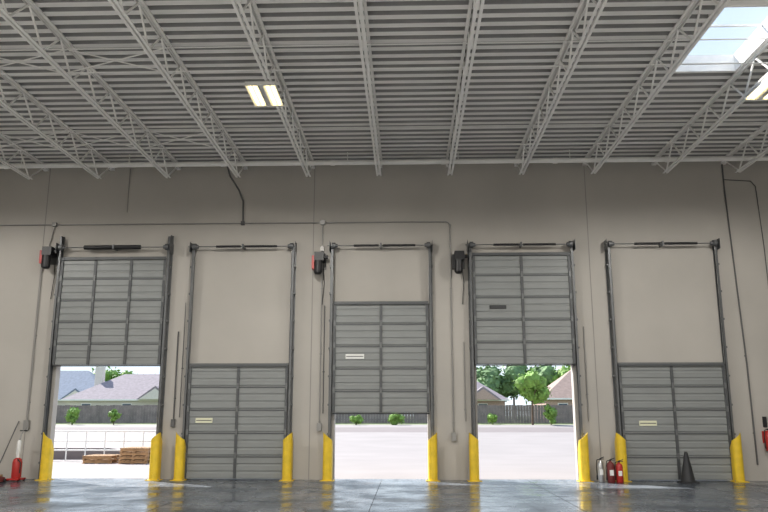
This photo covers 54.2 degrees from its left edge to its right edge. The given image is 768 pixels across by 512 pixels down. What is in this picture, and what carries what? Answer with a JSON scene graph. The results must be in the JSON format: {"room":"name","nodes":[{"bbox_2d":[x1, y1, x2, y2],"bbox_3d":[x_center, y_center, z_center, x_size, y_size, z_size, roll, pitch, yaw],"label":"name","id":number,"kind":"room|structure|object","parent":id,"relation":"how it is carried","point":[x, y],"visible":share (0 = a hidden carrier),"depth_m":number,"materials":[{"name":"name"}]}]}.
{"room":"distribution center","nodes":[
{"label":"distribution center","id":0,"kind":"room"},
{"bbox_2d":[0,161,767,480],"bbox_3d":[-0.355,1.484,20.690,36.000,9.000,0.250,0,-12,2],"label":"wall","id":1,"kind":"structure","parent":0,"point":[666,306],"depth_m":20.80,"materials":[{"name":"paint"}]},
{"bbox_2d":[23,227,54,429],"bbox_3d":[-9.508,1.919,20.712,0.336,5.608,0.099,0,-12,2],"label":"conduit","id":2,"kind":"object","parent":1,"relation":"attached to","point":[26,423],"visible":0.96,"depth_m":20.50,"materials":[{"name":"grey metal"}]},
{"bbox_2d":[39,246,58,298],"bbox_3d":[-9.336,0.452,20.857,0.430,1.451,0.413,0,-12,2],"label":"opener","id":3,"kind":"object","parent":1,"relation":"attached to","point":[47,256],"visible":0.99,"depth_m":20.80,"materials":[{"name":"grey metal"}]},
{"bbox_2d":[38,235,173,478],"bbox_3d":[-7.530,2.635,20.383,3.220,6.580,0.318,0,-12,2],"label":"tracks","id":4,"kind":"object","parent":1,"relation":"attached to","point":[169,258],"visible":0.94,"depth_m":20.47,"materials":[{"name":"silver metal"}]},
{"bbox_2d":[52,256,166,366],"bbox_3d":[-7.530,1.502,20.622,2.960,3.037,0.115,0,-12,2],"label":"door","id":5,"kind":"structure","parent":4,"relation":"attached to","point":[110,310],"depth_m":20.62,"materials":[{"name":"metal"}]},
{"bbox_2d":[55,245,171,250],"bbox_3d":[-7.550,-0.229,21.002,3.300,0.122,0.296,0,-12,2],"label":"spring","id":6,"kind":"object","parent":1,"relation":"attached to","point":[85,247],"visible":1,"depth_m":20.90,"materials":[{"name":"black metal"}]},
{"bbox_2d":[127,169,130,210],"bbox_3d":[-7.306,-1.878,21.464,0.018,1.300,0.018,4,-13,-20],"label":"conduit","id":7,"kind":"object","parent":1,"relation":"attached to","point":[130,169],"visible":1,"depth_m":21.45,"materials":[{"name":"grey metal"}]},
{"bbox_2d":[170,331,178,426],"bbox_3d":[-5.638,3.316,20.291,0.100,2.550,0.099,0,-12,2],"label":"conduit","id":8,"kind":"object","parent":1,"relation":"attached to","point":[173,421],"visible":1,"depth_m":20.23,"materials":[{"name":"grey metal"}]},
{"bbox_2d":[179,303,185,416],"bbox_3d":[-5.477,2.807,20.421,0.060,3.100,0.046,0,-12,2],"label":"conduit","id":9,"kind":"object","parent":1,"relation":"attached to","point":[182,368],"visible":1,"depth_m":20.39,"materials":[{"name":"grey metal"}]},
{"bbox_2d":[0,220,455,440],"bbox_3d":[-8.127,1.985,20.654,20.060,6.025,0.099,0,-12,2],"label":"conduit","id":10,"kind":"object","parent":1,"relation":"attached to","point":[322,222],"visible":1,"depth_m":21.03,"materials":[{"name":"grey metal"}]},
{"bbox_2d":[227,166,244,224],"bbox_3d":[-4.178,-1.688,20.966,0.170,1.521,0.900,-6,-14,28],"label":"conduit","id":11,"kind":"object","parent":1,"relation":"attached to","point":[230,176],"visible":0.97,"depth_m":21.16,"materials":[{"name":"grey metal"}]},
{"bbox_2d":[181,241,296,439],"bbox_3d":[-3.912,2.729,20.247,2.940,6.340,0.318,0,-12,2],"label":"tracks","id":12,"kind":"object","parent":1,"relation":"attached to","point":[194,247],"visible":0.85,"depth_m":20.37,"materials":[{"name":"silver metal"}]},
{"bbox_2d":[184,363,288,479],"bbox_3d":[-3.912,4.374,19.896,2.680,3.037,0.115,0,-12,2],"label":"door","id":13,"kind":"structure","parent":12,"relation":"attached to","point":[247,403],"depth_m":19.90,"materials":[{"name":"metal"}]},
{"bbox_2d":[195,418,212,422],"bbox_3d":[-4.782,4.368,19.924,0.450,0.130,0.020,0,-12,2],"label":"label","id":14,"kind":"object","parent":13,"relation":"attached to","point":[198,420],"visible":1,"depth_m":19.92,"materials":[{"name":"beige"}]},
{"bbox_2d":[188,244,294,249],"bbox_3d":[-3.932,-0.252,20.890,3.020,0.120,0.296,0,-12,2],"label":"spring","id":15,"kind":"object","parent":1,"relation":"attached to","point":[243,246],"visible":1,"depth_m":20.80,"materials":[{"name":"black metal"}]},
{"bbox_2d":[21,168,601,479],"bbox_3d":[1.840,1.591,20.472,23.024,8.700,0.014,0,-12,2],"label":"trim","id":16,"kind":"structure","parent":1,"relation":"attached to","point":[50,168],"depth_m":20.53,"materials":[{"name":"grey"}]},
{"bbox_2d":[312,252,327,304],"bbox_3d":[-1.760,0.598,20.582,0.430,1.451,0.413,0,-12,2],"label":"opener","id":17,"kind":"object","parent":1,"relation":"attached to","point":[318,258],"visible":1,"depth_m":20.51,"materials":[{"name":"grey metal"}]},
{"bbox_2d":[317,225,323,430],"bbox_3d":[-1.720,1.882,20.470,0.120,5.630,0.099,0,-12,2],"label":"conduit","id":18,"kind":"object","parent":1,"relation":"attached to","point":[319,424],"visible":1,"depth_m":20.36,"materials":[{"name":"grey metal"}]},
{"bbox_2d":[322,306,324,413],"bbox_3d":[-1.629,2.782,20.302,0.060,2.900,0.048,0,-12,2],"label":"conduit","id":19,"kind":"object","parent":1,"relation":"attached to","point":[324,306],"visible":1,"depth_m":20.27,"materials":[{"name":"grey metal"}]},
{"bbox_2d":[327,243,431,248],"bbox_3d":[-0.104,-0.277,20.773,2.920,0.120,0.296,0,-12,2],"label":"spring","id":20,"kind":"object","parent":1,"relation":"attached to","point":[355,245],"visible":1,"depth_m":20.68,"materials":[{"name":"black metal"}]},
{"bbox_2d":[327,241,434,438],"bbox_3d":[-0.084,2.704,20.129,2.840,6.340,0.318,0,-12,2],"label":"tracks","id":21,"kind":"object","parent":1,"relation":"attached to","point":[333,246],"visible":0.91,"depth_m":20.25,"materials":[{"name":"silver metal"}]},
{"bbox_2d":[332,301,429,413],"bbox_3d":[-0.084,2.705,20.128,2.580,3.017,0.115,0,-12,2],"label":"door","id":22,"kind":"structure","parent":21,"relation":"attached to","point":[392,377],"depth_m":20.12,"materials":[{"name":"metal"}]},
{"bbox_2d":[346,354,363,358],"bbox_3d":[-0.784,2.698,20.150,0.500,0.130,0.020,0,-12,2],"label":"label","id":23,"kind":"object","parent":22,"relation":"attached to","point":[348,356],"visible":1,"depth_m":20.14,"materials":[{"name":"white paint"}]},
{"bbox_2d":[452,251,467,303],"bbox_3d":[2.079,0.573,20.464,0.430,1.451,0.413,0,-12,2],"label":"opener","id":24,"kind":"object","parent":1,"relation":"attached to","point":[458,258],"visible":1,"depth_m":20.39,"materials":[{"name":"grey metal"}]},
{"bbox_2d":[463,342,465,420],"bbox_3d":[2.159,3.344,20.061,0.060,2.100,0.046,0,-12,2],"label":"conduit","id":25,"kind":"object","parent":1,"relation":"attached to","point":[463,342],"visible":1,"depth_m":20.04,"materials":[{"name":"grey metal"}]},
{"bbox_2d":[465,242,573,247],"bbox_3d":[3.740,-0.302,20.655,3.010,0.120,0.296,0,-12,2],"label":"spring","id":26,"kind":"object","parent":1,"relation":"attached to","point":[520,244],"visible":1,"depth_m":20.57,"materials":[{"name":"black metal"}]},
{"bbox_2d":[467,239,583,438],"bbox_3d":[3.759,2.679,20.011,2.930,6.340,0.318,0,-12,2],"label":"tracks","id":27,"kind":"object","parent":1,"relation":"attached to","point":[569,243],"visible":0.9,"depth_m":20.13,"materials":[{"name":"silver metal"}]},
{"bbox_2d":[472,252,575,365],"bbox_3d":[3.759,1.404,20.281,2.670,3.087,0.115,0,-12,2],"label":"door","id":28,"kind":"structure","parent":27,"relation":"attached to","point":[535,327],"depth_m":20.28,"materials":[{"name":"metal"}]},
{"bbox_2d":[489,305,505,308],"bbox_3d":[3.084,1.382,20.305,0.450,0.100,0.020,0,-12,2],"label":"label","id":29,"kind":"object","parent":28,"relation":"attached to","point":[491,306],"visible":1,"depth_m":20.30,"materials":[{"name":"black plastic"}]},
{"bbox_2d":[583,326,588,420],"bbox_3d":[5.388,3.127,20.004,0.060,2.500,0.046,0,-12,2],"label":"conduit","id":30,"kind":"object","parent":1,"relation":"attached to","point":[583,326],"visible":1,"depth_m":19.98,"materials":[{"name":"grey metal"}]},
{"bbox_2d":[604,241,709,246],"bbox_3d":[7.573,-0.327,20.537,3.120,0.120,0.296,0,-12,2],"label":"spring","id":31,"kind":"object","parent":1,"relation":"attached to","point":[661,243],"visible":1,"depth_m":20.45,"materials":[{"name":"black metal"}]},
{"bbox_2d":[604,238,735,439],"bbox_3d":[7.592,2.654,19.893,3.040,6.340,0.318,0,-12,2],"label":"tracks","id":32,"kind":"object","parent":1,"relation":"attached to","point":[715,244],"visible":0.88,"depth_m":20.07,"materials":[{"name":"silver metal"}]},
{"bbox_2d":[618,362,732,480],"bbox_3d":[7.592,4.298,19.542,2.780,3.037,0.115,0,-12,2],"label":"door","id":33,"kind":"structure","parent":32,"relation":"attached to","point":[688,401],"depth_m":19.55,"materials":[{"name":"metal"}]},
{"bbox_2d":[639,421,656,425],"bbox_3d":[6.883,4.360,19.550,0.450,0.130,0.020,0,-12,2],"label":"label","id":34,"kind":"object","parent":33,"relation":"attached to","point":[641,423],"visible":1,"depth_m":19.54,"materials":[{"name":"beige"}]},
{"bbox_2d":[721,164,758,464],"bbox_3d":[9.576,1.387,20.234,0.206,8.200,0.056,0,-12,2],"label":"conduit","id":35,"kind":"object","parent":1,"relation":"attached to","point":[745,355],"visible":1,"depth_m":20.15,"materials":[{"name":"grey metal"}]},
{"bbox_2d":[724,179,767,281],"bbox_3d":[9.987,1.232,20.258,0.945,6.914,0.048,0,-12,2],"label":"conduit","id":36,"kind":"object","parent":1,"relation":"attached to","point":[724,179],"visible":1,"depth_m":20.71,"materials":[{"name":"grey metal"}]},
{"bbox_2d":[762,417,766,442],"bbox_3d":[9.956,4.532,19.567,0.200,0.670,0.028,0,-12,2],"label":"bracket","id":37,"kind":"object","parent":1,"relation":"attached to","point":[764,419],"visible":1,"depth_m":19.58,"materials":[{"name":"metal"}]},
{"bbox_2d":[764,428,767,450],"bbox_3d":[9.950,4.731,19.393,0.187,0.609,0.188,-11,-16,43],"label":"fire extinguisher","id":38,"kind":"object","parent":37,"relation":"attached to","point":[766,432],"visible":1,"depth_m":19.36,"materials":[{"name":"red paint"}]},
{"bbox_2d":[0,0,767,163],"bbox_3d":[-2.717,-6.073,5.674,32.300,0.140,32.400,0,-12,2],"label":"ceiling","id":39,"kind":"structure","parent":0,"point":[592,94],"depth_m":16.18,"materials":[{"name":"paint"}]},
{"bbox_2d":[0,133,48,179],"bbox_3d":[-10.263,-5.626,5.819,0.150,0.655,32.395,0,-12,2],"label":"joist","id":40,"kind":"object","parent":39,"relation":"attached to","point":[4,138],"depth_m":20.15,"materials":[{"name":"grey metal"}]},
{"bbox_2d":[0,68,114,178],"bbox_3d":[-8.334,-5.638,5.760,0.150,0.655,32.395,0,-12,2],"label":"joist","id":41,"kind":"object","parent":39,"relation":"attached to","point":[10,80],"depth_m":17.76,"materials":[{"name":"grey metal"}]},
{"bbox_2d":[0,0,180,177],"bbox_3d":[-6.405,-5.651,5.700,0.150,0.655,32.395,0,-12,2],"label":"joist","id":42,"kind":"object","parent":39,"relation":"attached to","point":[33,8],"depth_m":15.25,"materials":[{"name":"grey metal"}]},
{"bbox_2d":[108,0,247,177],"bbox_3d":[-4.476,-5.663,5.641,0.150,0.655,32.395,0,-12,2],"label":"joist","id":43,"kind":"object","parent":39,"relation":"attached to","point":[143,8],"depth_m":15.12,"materials":[{"name":"grey metal"}]},
{"bbox_2d":[244,81,283,106],"bbox_3d":[-2.399,-3.266,15.091,0.602,0.105,1.066,0,-12,2],"label":"light","id":44,"kind":"object","parent":39,"relation":"attached to","point":[268,89],"visible":1,"depth_m":15.04,"materials":[{"name":"white paint"}]},
{"bbox_2d":[230,0,314,176],"bbox_3d":[-2.547,-5.676,5.582,0.150,0.655,32.395,0,-12,2],"label":"joist","id":45,"kind":"object","parent":39,"relation":"attached to","point":[263,34],"depth_m":14.98,"materials":[{"name":"grey metal"}]},
{"bbox_2d":[353,0,381,175],"bbox_3d":[-0.618,-5.689,5.522,0.150,0.655,32.395,0,-12,2],"label":"joist","id":46,"kind":"object","parent":39,"relation":"attached to","point":[363,41],"depth_m":14.90,"materials":[{"name":"grey metal"}]},
{"bbox_2d":[0,38,767,150],"bbox_3d":[-0.669,-4.362,11.701,35.800,0.519,13.855,0,-12,2],"label":"joist bridging","id":47,"kind":"object","parent":39,"relation":"attached to","point":[157,48],"visible":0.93,"depth_m":14.52,"materials":[{"name":"white metal"}]},
{"bbox_2d":[0,150,767,168],"bbox_3d":[-0.392,-2.644,20.367,35.900,0.378,0.160,0,-12,2],"label":"pipe","id":48,"kind":"object","parent":39,"relation":"attached to","point":[716,158],"visible":0.92,"depth_m":20.28,"materials":[{"name":"white metal"}]},
{"bbox_2d":[446,0,484,175],"bbox_3d":[1.311,-5.701,5.463,0.150,0.655,32.395,0,-12,2],"label":"joist","id":49,"kind":"object","parent":39,"relation":"attached to","point":[476,3],"depth_m":14.95,"materials":[{"name":"grey metal"}]},
{"bbox_2d":[514,0,607,174],"bbox_3d":[3.240,-5.714,5.404,0.150,0.655,32.395,0,-12,2],"label":"joist","id":50,"kind":"object","parent":39,"relation":"attached to","point":[582,8],"depth_m":15.11,"materials":[{"name":"grey metal"}]},
{"bbox_2d":[582,0,729,173],"bbox_3d":[5.169,-5.726,5.345,0.150,0.655,32.395,0,-12,2],"label":"joist","id":51,"kind":"object","parent":39,"relation":"attached to","point":[674,33],"depth_m":15.11,"materials":[{"name":"grey metal"}]},
{"bbox_2d":[651,39,767,172],"bbox_3d":[7.098,-5.739,5.285,0.150,0.655,32.395,0,-12,2],"label":"joist","id":52,"kind":"object","parent":39,"relation":"attached to","point":[726,86],"depth_m":16.88,"materials":[{"name":"grey metal"}]},
{"bbox_2d":[669,4,767,72],"bbox_3d":[6.630,-4.301,14.469,1.420,0.370,2.620,0,-12,2],"label":"window","id":53,"kind":"structure","parent":39,"relation":"attached to","point":[749,47],"depth_m":15.59,"materials":[{"name":"white glass"}]},
{"bbox_2d":[721,121,767,172],"bbox_3d":[9.027,-5.752,5.226,0.150,0.655,32.395,0,-12,2],"label":"joist","id":54,"kind":"object","parent":39,"relation":"attached to","point":[765,126],"depth_m":19.41,"materials":[{"name":"grey metal"}]},
{"bbox_2d":[744,75,767,100],"bbox_3d":[7.616,-3.332,14.783,0.602,0.105,1.066,0,-12,2],"label":"light","id":55,"kind":"object","parent":39,"relation":"attached to","point":[758,94],"visible":1,"depth_m":15.03,"materials":[{"name":"white paint"}]},
{"bbox_2d":[0,478,767,511],"bbox_3d":[-0.864,2.617,3.895,36.000,0.200,32.650,0,-12,2],"label":"floor","id":56,"kind":"structure","parent":0,"point":[58,494],"depth_m":15.60,"materials":[{"name":"concrete"}]},
{"bbox_2d":[0,476,5,481],"bbox_3d":[-9.712,5.476,18.787,0.320,0.400,0.440,0,-12,2],"label":"jack","id":57,"kind":"object","parent":56,"relation":"on","point":[2,479],"visible":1,"depth_m":18.85,"materials":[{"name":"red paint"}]},
{"bbox_2d":[0,421,18,476],"bbox_3d":[-10.047,5.121,19.774,0.677,1.505,0.311,7,-14,-29],"label":"push broom","id":58,"kind":"object","parent":56,"relation":"on","point":[18,421],"visible":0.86,"depth_m":19.91,"materials":[{"name":"grey"}]},
{"bbox_2d":[6,430,27,480],"bbox_3d":[-9.487,5.171,19.458,0.332,1.275,0.400,0,-12,2],"label":"fire extinguisher","id":59,"kind":"object","parent":56,"relation":"on","point":[16,471],"visible":1,"depth_m":19.32,"materials":[{"name":"red paint"}]},
{"bbox_2d":[36,432,53,479],"bbox_3d":[-8.883,5.262,19.752,0.360,1.220,0.350,0,-12,2],"label":"guard","id":60,"kind":"object","parent":56,"relation":"on","point":[47,453],"visible":1,"depth_m":19.65,"materials":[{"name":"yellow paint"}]},
{"bbox_2d":[145,432,162,480],"bbox_3d":[-5.995,5.243,19.663,0.360,1.220,0.350,0,-12,2],"label":"guard","id":61,"kind":"object","parent":56,"relation":"on","point":[156,441],"visible":1,"depth_m":19.55,"materials":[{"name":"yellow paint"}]},
{"bbox_2d":[170,432,186,480],"bbox_3d":[-5.345,5.239,19.643,0.360,1.220,0.350,0,-12,2],"label":"guard","id":62,"kind":"object","parent":56,"relation":"on","point":[180,446],"visible":1,"depth_m":19.52,"materials":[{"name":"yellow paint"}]},
{"bbox_2d":[279,433,294,480],"bbox_3d":[-2.516,5.220,19.556,0.360,1.220,0.350,0,-12,2],"label":"guard","id":63,"kind":"object","parent":56,"relation":"on","point":[287,463],"visible":1,"depth_m":19.43,"materials":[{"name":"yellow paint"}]},
{"bbox_2d":[320,432,334,480],"bbox_3d":[-1.467,5.213,19.524,0.360,1.220,0.350,0,-12,2],"label":"guard","id":64,"kind":"object","parent":56,"relation":"on","point":[327,442],"visible":1,"depth_m":19.40,"materials":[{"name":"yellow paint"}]},
{"bbox_2d":[426,433,439,481],"bbox_3d":[1.262,5.195,19.440,0.360,1.220,0.350,0,-12,2],"label":"guard","id":65,"kind":"object","parent":56,"relation":"on","point":[432,442],"visible":1,"depth_m":19.31,"materials":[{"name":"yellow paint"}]},
{"bbox_2d":[467,433,481,481],"bbox_3d":[2.331,5.188,19.407,0.360,1.220,0.350,0,-12,2],"label":"guard","id":66,"kind":"object","parent":56,"relation":"on","point":[473,442],"visible":1,"depth_m":19.28,"materials":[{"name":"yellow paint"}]},
{"bbox_2d":[577,433,593,481],"bbox_3d":[5.150,5.170,19.320,0.360,1.220,0.350,0,-12,2],"label":"guard","id":67,"kind":"object","parent":56,"relation":"on","point":[583,449],"visible":1,"depth_m":19.20,"materials":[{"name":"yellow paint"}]},
{"bbox_2d":[596,457,604,482],"bbox_3d":[5.478,5.399,18.976,0.178,0.629,0.178,-11,-16,42],"label":"fire extinguisher","id":68,"kind":"object","parent":56,"relation":"on","point":[599,465],"visible":1,"depth_m":18.91,"materials":[{"name":"silver metal"}]},
{"bbox_2d":[606,458,614,482],"bbox_3d":[5.696,5.380,18.839,0.196,0.610,0.198,-12,-17,43],"label":"fire extinguisher","id":69,"kind":"object","parent":56,"relation":"on","point":[610,471],"visible":1,"depth_m":18.77,"materials":[{"name":"red paint"}]},
{"bbox_2d":[615,459,623,482],"bbox_3d":[5.915,5.404,18.858,0.187,0.570,0.188,-11,-16,43],"label":"fire extinguisher","id":70,"kind":"object","parent":56,"relation":"on","point":[619,478],"visible":1,"depth_m":18.79,"materials":[{"name":"red paint"}]},
{"bbox_2d":[615,433,631,481],"bbox_3d":[6.109,5.164,19.291,0.360,1.220,0.350,0,-12,2],"label":"guard","id":71,"kind":"object","parent":56,"relation":"on","point":[620,442],"visible":0.67,"depth_m":19.20,"materials":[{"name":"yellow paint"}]},
{"bbox_2d":[677,452,699,483],"bbox_3d":[7.596,5.295,18.801,0.420,0.760,0.380,0,-12,2],"label":"traffic cone","id":72,"kind":"object","parent":56,"relation":"on","point":[687,476],"visible":1,"depth_m":18.68,"materials":[{"name":"black rubber"}]},
{"bbox_2d":[730,433,747,481],"bbox_3d":[9.038,5.144,19.201,0.360,1.220,0.350,0,-12,2],"label":"guard","id":73,"kind":"object","parent":56,"relation":"on","point":[736,456],"visible":1,"depth_m":19.09,"materials":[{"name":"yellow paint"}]},
{"label":"outside","id":74,"kind":"structure","parent":0,"visible":0},
{"bbox_2d":[52,416,575,479],"bbox_3d":[6.921,46.813,215.186,440.000,1.200,399.350,0,-12,2],"label":"ground","id":75,"kind":"structure","parent":74,"point":[538,451],"depth_m":35.09,"materials":[{"name":"concrete"}]},
{"bbox_2d":[64,407,79,424],"bbox_3d":[-29.538,15.217,71.379,1.423,1.734,1.632,11,-16,-43],"label":"bush","id":76,"kind":"object","parent":75,"relation":"on","point":[72,415],"visible":0.98,"depth_m":71.10,"materials":[{"name":"green plant"}]},
{"bbox_2d":[57,371,105,405],"bbox_3d":[-47.421,21.005,112.768,16.000,7.500,12.750,0,-12,2],"label":"house","id":77,"kind":"structure","parent":75,"relation":"on","point":[71,382],"depth_m":110.91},
{"bbox_2d":[53,448,119,458],"bbox_3d":[-11.067,7.617,28.910,6.000,0.420,0.200,0,-12,2],"label":"curb","id":78,"kind":"object","parent":75,"relation":"on","point":[57,454],"visible":0.18,"depth_m":28.83,"materials":[{"name":"concrete"}]},
{"bbox_2d":[82,454,119,463],"bbox_3d":[-10.046,7.250,26.808,1.021,0.265,1.200,0,-12,2],"label":"pallet stack","id":79,"kind":"object","parent":75,"relation":"on","point":[95,458],"visible":0.91,"depth_m":26.30,"materials":[{"name":"brown wood"}]},
{"bbox_2d":[54,431,155,460],"bbox_3d":[-10.779,7.077,27.993,5.092,1.096,0.052,0,-12,2],"label":"handrail","id":80,"kind":"object","parent":75,"relation":"on","point":[66,440],"visible":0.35,"depth_m":28.00,"materials":[{"name":"white metal"}]},
{"bbox_2d":[92,366,120,380],"bbox_3d":[-47.511,22.845,125.574,7.986,9.231,6.891,0,-12,2],"label":"tree","id":81,"kind":"object","parent":75,"relation":"on","point":[108,374],"visible":0.09,"depth_m":125.49,"materials":[{"name":"green plant"}]},
{"bbox_2d":[60,367,159,420],"bbox_3d":[-31.132,17.815,96.557,16.000,7.000,12.750,0,-12,2],"label":"house","id":82,"kind":"structure","parent":75,"relation":"on","point":[126,389],"depth_m":92.61,"materials":[{"name":"grey"}]},
{"bbox_2d":[108,409,121,424],"bbox_3d":[-25.502,15.239,71.149,1.306,1.573,1.065,0,-12,2],"label":"bush","id":83,"kind":"object","parent":75,"relation":"on","point":[114,414],"visible":1,"depth_m":71.05,"materials":[{"name":"green plant"}]},
{"bbox_2d":[111,370,137,378],"bbox_3d":[-43.422,23.391,126.491,6.675,8.545,7.564,0,-12,2],"label":"tree","id":84,"kind":"object","parent":75,"relation":"on","point":[125,371],"visible":0.04,"depth_m":127.03,"materials":[{"name":"green plant"}]},
{"bbox_2d":[118,447,150,463],"bbox_3d":[-8.719,7.088,26.697,1.037,0.535,1.200,0,-12,2],"label":"pallet stack","id":85,"kind":"object","parent":75,"relation":"on","point":[133,455],"visible":0.85,"depth_m":26.18,"materials":[{"name":"brown wood"}]},
{"bbox_2d":[56,405,572,422],"bbox_3d":[-0.085,15.691,74.445,145.050,1.800,0.080,0,-12,2],"label":"wooden fence","id":86,"kind":"object","parent":75,"relation":"on","point":[88,413],"visible":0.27,"depth_m":74.35,"materials":[{"name":"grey wood"}]},
{"bbox_2d":[349,414,363,424],"bbox_3d":[-2.603,15.362,70.446,1.429,1.040,1.154,0,-12,2],"label":"bush","id":87,"kind":"object","parent":75,"relation":"on","point":[358,419],"visible":1,"depth_m":70.17,"materials":[{"name":"green plant"}]},
{"bbox_2d":[388,414,405,424],"bbox_3d":[1.169,15.172,70.354,1.713,1.787,1.274,4,-13,-19],"label":"bush","id":88,"kind":"object","parent":75,"relation":"on","point":[394,419],"visible":0.86,"depth_m":69.98,"materials":[{"name":"green plant"}]},
{"bbox_2d":[476,366,504,394],"bbox_3d":[17.274,22.152,123.437,7.981,9.698,9.661,0,-12,2],"label":"tree","id":89,"kind":"object","parent":75,"relation":"on","point":[489,376],"visible":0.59,"depth_m":122.11,"materials":[{"name":"green plant"}]},
{"bbox_2d":[487,413,497,424],"bbox_3d":[10.249,15.402,70.975,1.097,1.183,1.246,0,-12,2],"label":"bush","id":90,"kind":"object","parent":75,"relation":"on","point":[492,418],"visible":1,"depth_m":70.79,"materials":[{"name":"green plant"}]},
{"bbox_2d":[477,382,509,416],"bbox_3d":[9.626,18.509,97.658,12.000,6.100,11.750,0,-12,2],"label":"house","id":91,"kind":"structure","parent":75,"relation":"on","point":[485,395],"depth_m":92.44,"materials":[{"name":"brick"}]},
{"bbox_2d":[500,366,527,416],"bbox_3d":[21.360,22.224,125.271,8.471,10.319,8.486,0,-12,2],"label":"tree","id":92,"kind":"object","parent":75,"relation":"on","point":[507,387],"visible":0.6,"depth_m":123.00,"materials":[{"name":"green plant"}]},
{"bbox_2d":[512,368,551,424],"bbox_3d":[13.917,13.142,70.365,3.229,5.454,3.352,11,-16,-42],"label":"tree","id":93,"kind":"object","parent":75,"relation":"on","point":[532,386],"visible":1,"depth_m":69.90,"materials":[{"name":"green plant"}]},
{"bbox_2d":[527,366,556,385],"bbox_3d":[25.828,22.118,123.331,8.575,9.720,8.980,0,-12,2],"label":"tree","id":94,"kind":"object","parent":75,"relation":"on","point":[544,371],"visible":0.17,"depth_m":120.71,"materials":[{"name":"green plant"}]},
{"bbox_2d":[543,404,558,424],"bbox_3d":[15.682,14.754,69.941,1.370,2.019,1.644,11,-16,-41],"label":"bush","id":95,"kind":"object","parent":75,"relation":"on","point":[550,414],"visible":1,"depth_m":69.71,"materials":[{"name":"green plant"}]},
{"bbox_2d":[533,370,572,414],"bbox_3d":[25.524,17.487,94.295,13.000,6.700,11.750,0,-12,2],"label":"house","id":96,"kind":"structure","parent":75,"relation":"on","point":[561,392],"depth_m":90.67,"materials":[{"name":"brick"}]},
{"bbox_2d":[550,366,570,383],"bbox_3d":[30.140,21.825,121.881,8.366,9.690,9.480,0,-12,2],"label":"tree","id":97,"kind":"object","parent":75,"relation":"on","point":[560,372],"visible":0.05,"depth_m":119.80,"materials":[{"name":"green plant"}]}
]}

